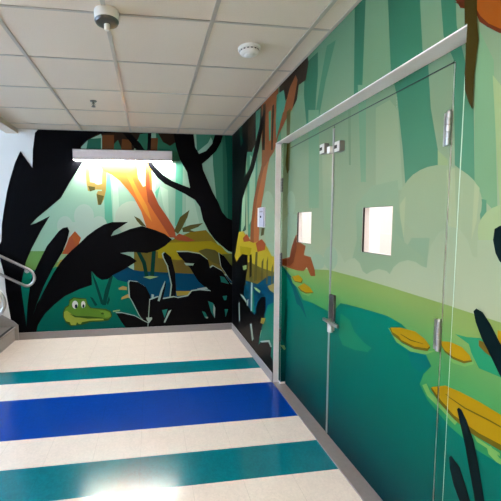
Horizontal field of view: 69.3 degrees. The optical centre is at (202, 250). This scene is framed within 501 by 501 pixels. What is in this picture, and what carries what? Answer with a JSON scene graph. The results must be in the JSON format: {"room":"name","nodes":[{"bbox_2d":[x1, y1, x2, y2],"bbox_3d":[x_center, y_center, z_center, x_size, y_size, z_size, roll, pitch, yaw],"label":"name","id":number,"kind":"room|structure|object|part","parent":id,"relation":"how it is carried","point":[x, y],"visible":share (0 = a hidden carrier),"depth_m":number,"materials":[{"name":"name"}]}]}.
{"room":"hospital corridor","nodes":[
{"label":"hospital corridor","id":0,"kind":"room"},
{"bbox_2d":[0,129,231,332],"bbox_3d":[-2.567,-0.479,4.624,6.400,3.300,0.207,-1,5,-8],"label":"wall","id":1,"kind":"structure","parent":0,"point":[106,244],"depth_m":4.75,"materials":[{"name":"multicoloured paint"}]},
{"bbox_2d":[0,117,17,133],"bbox_3d":[-3.280,-1.412,-0.151,3.250,0.660,8.873,-1,5,-8],"label":"trim","id":2,"kind":"structure","parent":1,"relation":"attached to","point":[5,126],"depth_m":4.24,"materials":[{"name":"paint"}]},
{"bbox_2d":[0,255,35,286],"bbox_3d":[-3.347,-0.266,4.380,2.445,1.512,0.097,-1,5,-8],"label":"handrail","id":3,"kind":"object","parent":1,"relation":"attached to","point":[27,270],"visible":1,"depth_m":4.53,"materials":[{"name":"metal"}]},
{"bbox_2d":[72,149,171,162],"bbox_3d":[-1.022,-1.224,4.637,1.251,0.134,0.092,-1,5,-8],"label":"wall light","id":4,"kind":"object","parent":1,"relation":"attached to","point":[78,154],"visible":1,"depth_m":4.60,"materials":[{"name":"white metal"}]},
{"bbox_2d":[75,160,171,161],"bbox_3d":[-1.022,-1.168,4.641,1.237,0.018,0.076,-1,5,-8],"label":"diffuser","id":5,"kind":"object","parent":4,"relation":"attached to","point":[75,160],"depth_m":4.65,"materials":[{"name":"white plastic"}]},
{"bbox_2d":[19,323,231,339],"bbox_3d":[-0.985,1.101,4.879,2.850,0.092,0.012,-1,5,-8],"label":"baseboard","id":6,"kind":"structure","parent":1,"relation":"attached to","point":[223,326],"depth_m":4.86,"materials":[{"name":"grey plastic"}]},
{"bbox_2d":[0,329,361,500],"bbox_3d":[-0.944,1.383,2.711,8.600,0.120,13.400,-1,5,-8],"label":"floor","id":7,"kind":"structure","parent":0,"point":[192,415],"depth_m":2.70,"materials":[{"name":"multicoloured tile"}]},
{"bbox_2d":[0,291,6,315],"bbox_3d":[-3.058,0.203,3.173,2.445,2.180,0.090,-1,5,-8],"label":"handrail","id":8,"kind":"object","parent":7,"relation":"on","point":[4,303],"visible":1,"depth_m":3.36,"materials":[{"name":"metal"}]},
{"bbox_2d":[0,315,18,352],"bbox_3d":[-3.521,0.354,3.812,2.450,1.781,1.251,-1,5,-8],"label":"stairs","id":9,"kind":"structure","parent":7,"relation":"on","point":[9,329],"depth_m":4.57,"materials":[{"name":"paint"}]},
{"bbox_2d":[0,0,361,134],"bbox_3d":[-0.310,-1.211,0.300,2.750,0.045,8.873,-1,5,-8],"label":"ceiling","id":10,"kind":"structure","parent":0,"point":[167,66],"depth_m":2.59,"materials":[{"name":"tile"}]},
{"bbox_2d":[90,100,96,107],"bbox_3d":[-1.057,-1.419,3.472,0.066,0.056,0.066,-1,5,-8],"label":"sprinkler","id":11,"kind":"object","parent":10,"relation":"attached to","point":[92,101],"visible":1,"depth_m":3.46,"materials":[{"name":"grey metal"}]},
{"bbox_2d":[94,5,118,30],"bbox_3d":[-0.534,-1.280,1.999,0.136,0.100,0.136,-1,5,-8],"label":"ceiling sensor","id":12,"kind":"object","parent":10,"relation":"attached to","point":[106,17],"visible":1,"depth_m":1.96,"materials":[{"name":"white plastic"}]},
{"bbox_2d":[238,42,260,57],"bbox_3d":[0.317,-1.340,2.422,0.152,0.058,0.152,-1,5,-8],"label":"smoke detector","id":13,"kind":"object","parent":10,"relation":"attached to","point":[250,49],"visible":1,"depth_m":2.38,"materials":[{"name":"white plastic"}]},
{"bbox_2d":[232,0,500,500],"bbox_3d":[1.152,-0.172,0.597,0.206,3.300,8.873,-1,5,-8],"label":"wall","id":14,"kind":"structure","parent":0,"point":[376,37],"depth_m":1.36,"materials":[{"name":"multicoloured paint"}]},
{"bbox_2d":[232,323,272,382],"bbox_3d":[1.059,1.429,0.706,0.012,0.092,8.861,-1,5,-8],"label":"baseboard","id":15,"kind":"structure","parent":14,"relation":"attached to","point":[267,371],"depth_m":3.97,"materials":[{"name":"grey plastic"}]},
{"bbox_2d":[257,207,264,226],"bbox_3d":[0.591,-0.336,3.648,0.024,0.200,0.250,-1,5,-8],"label":"wall switch","id":16,"kind":"object","parent":14,"relation":"attached to","point":[261,211],"visible":1,"depth_m":3.60,"materials":[{"name":"white plastic"}]},
{"bbox_2d":[279,126,333,431],"bbox_3d":[0.816,0.206,2.894,0.115,2.156,0.840,-1,5,-8],"label":"door","id":17,"kind":"structure","parent":14,"relation":"in","point":[309,161],"depth_m":2.81,"materials":[{"name":"green paint"}]},
{"bbox_3d":[0.833,-0.708,2.496,0.003,0.063,0.063,-1,5,-8],"label":"plate","id":18,"kind":"part","parent":17,"relation":"part of","materials":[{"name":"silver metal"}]},
{"bbox_2d":[273,25,466,500],"bbox_3d":[0.906,0.225,2.350,0.204,2.228,1.976,-1,5,-8],"label":"trim","id":19,"kind":"structure","parent":14,"relation":"attached to","point":[450,50],"depth_m":1.83,"materials":[{"name":"white paint"}]},
{"bbox_2d":[322,63,454,500],"bbox_3d":[0.949,0.277,2.010,0.107,2.156,0.972,-1,5,-8],"label":"door","id":20,"kind":"structure","parent":14,"relation":"in","point":[391,159],"depth_m":1.86,"materials":[{"name":"green paint"}]},
{"bbox_3d":[0.874,0.481,2.393,0.060,0.026,0.191,-1,5,-8],"label":"lever handle","id":21,"kind":"part","parent":20,"relation":"part of","materials":[{"name":"metal"}]},
{"bbox_3d":[0.862,-0.667,2.298,0.003,0.063,0.058,-1,5,-8],"label":"plate","id":22,"kind":"part","parent":20,"relation":"part of","materials":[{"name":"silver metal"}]}
]}

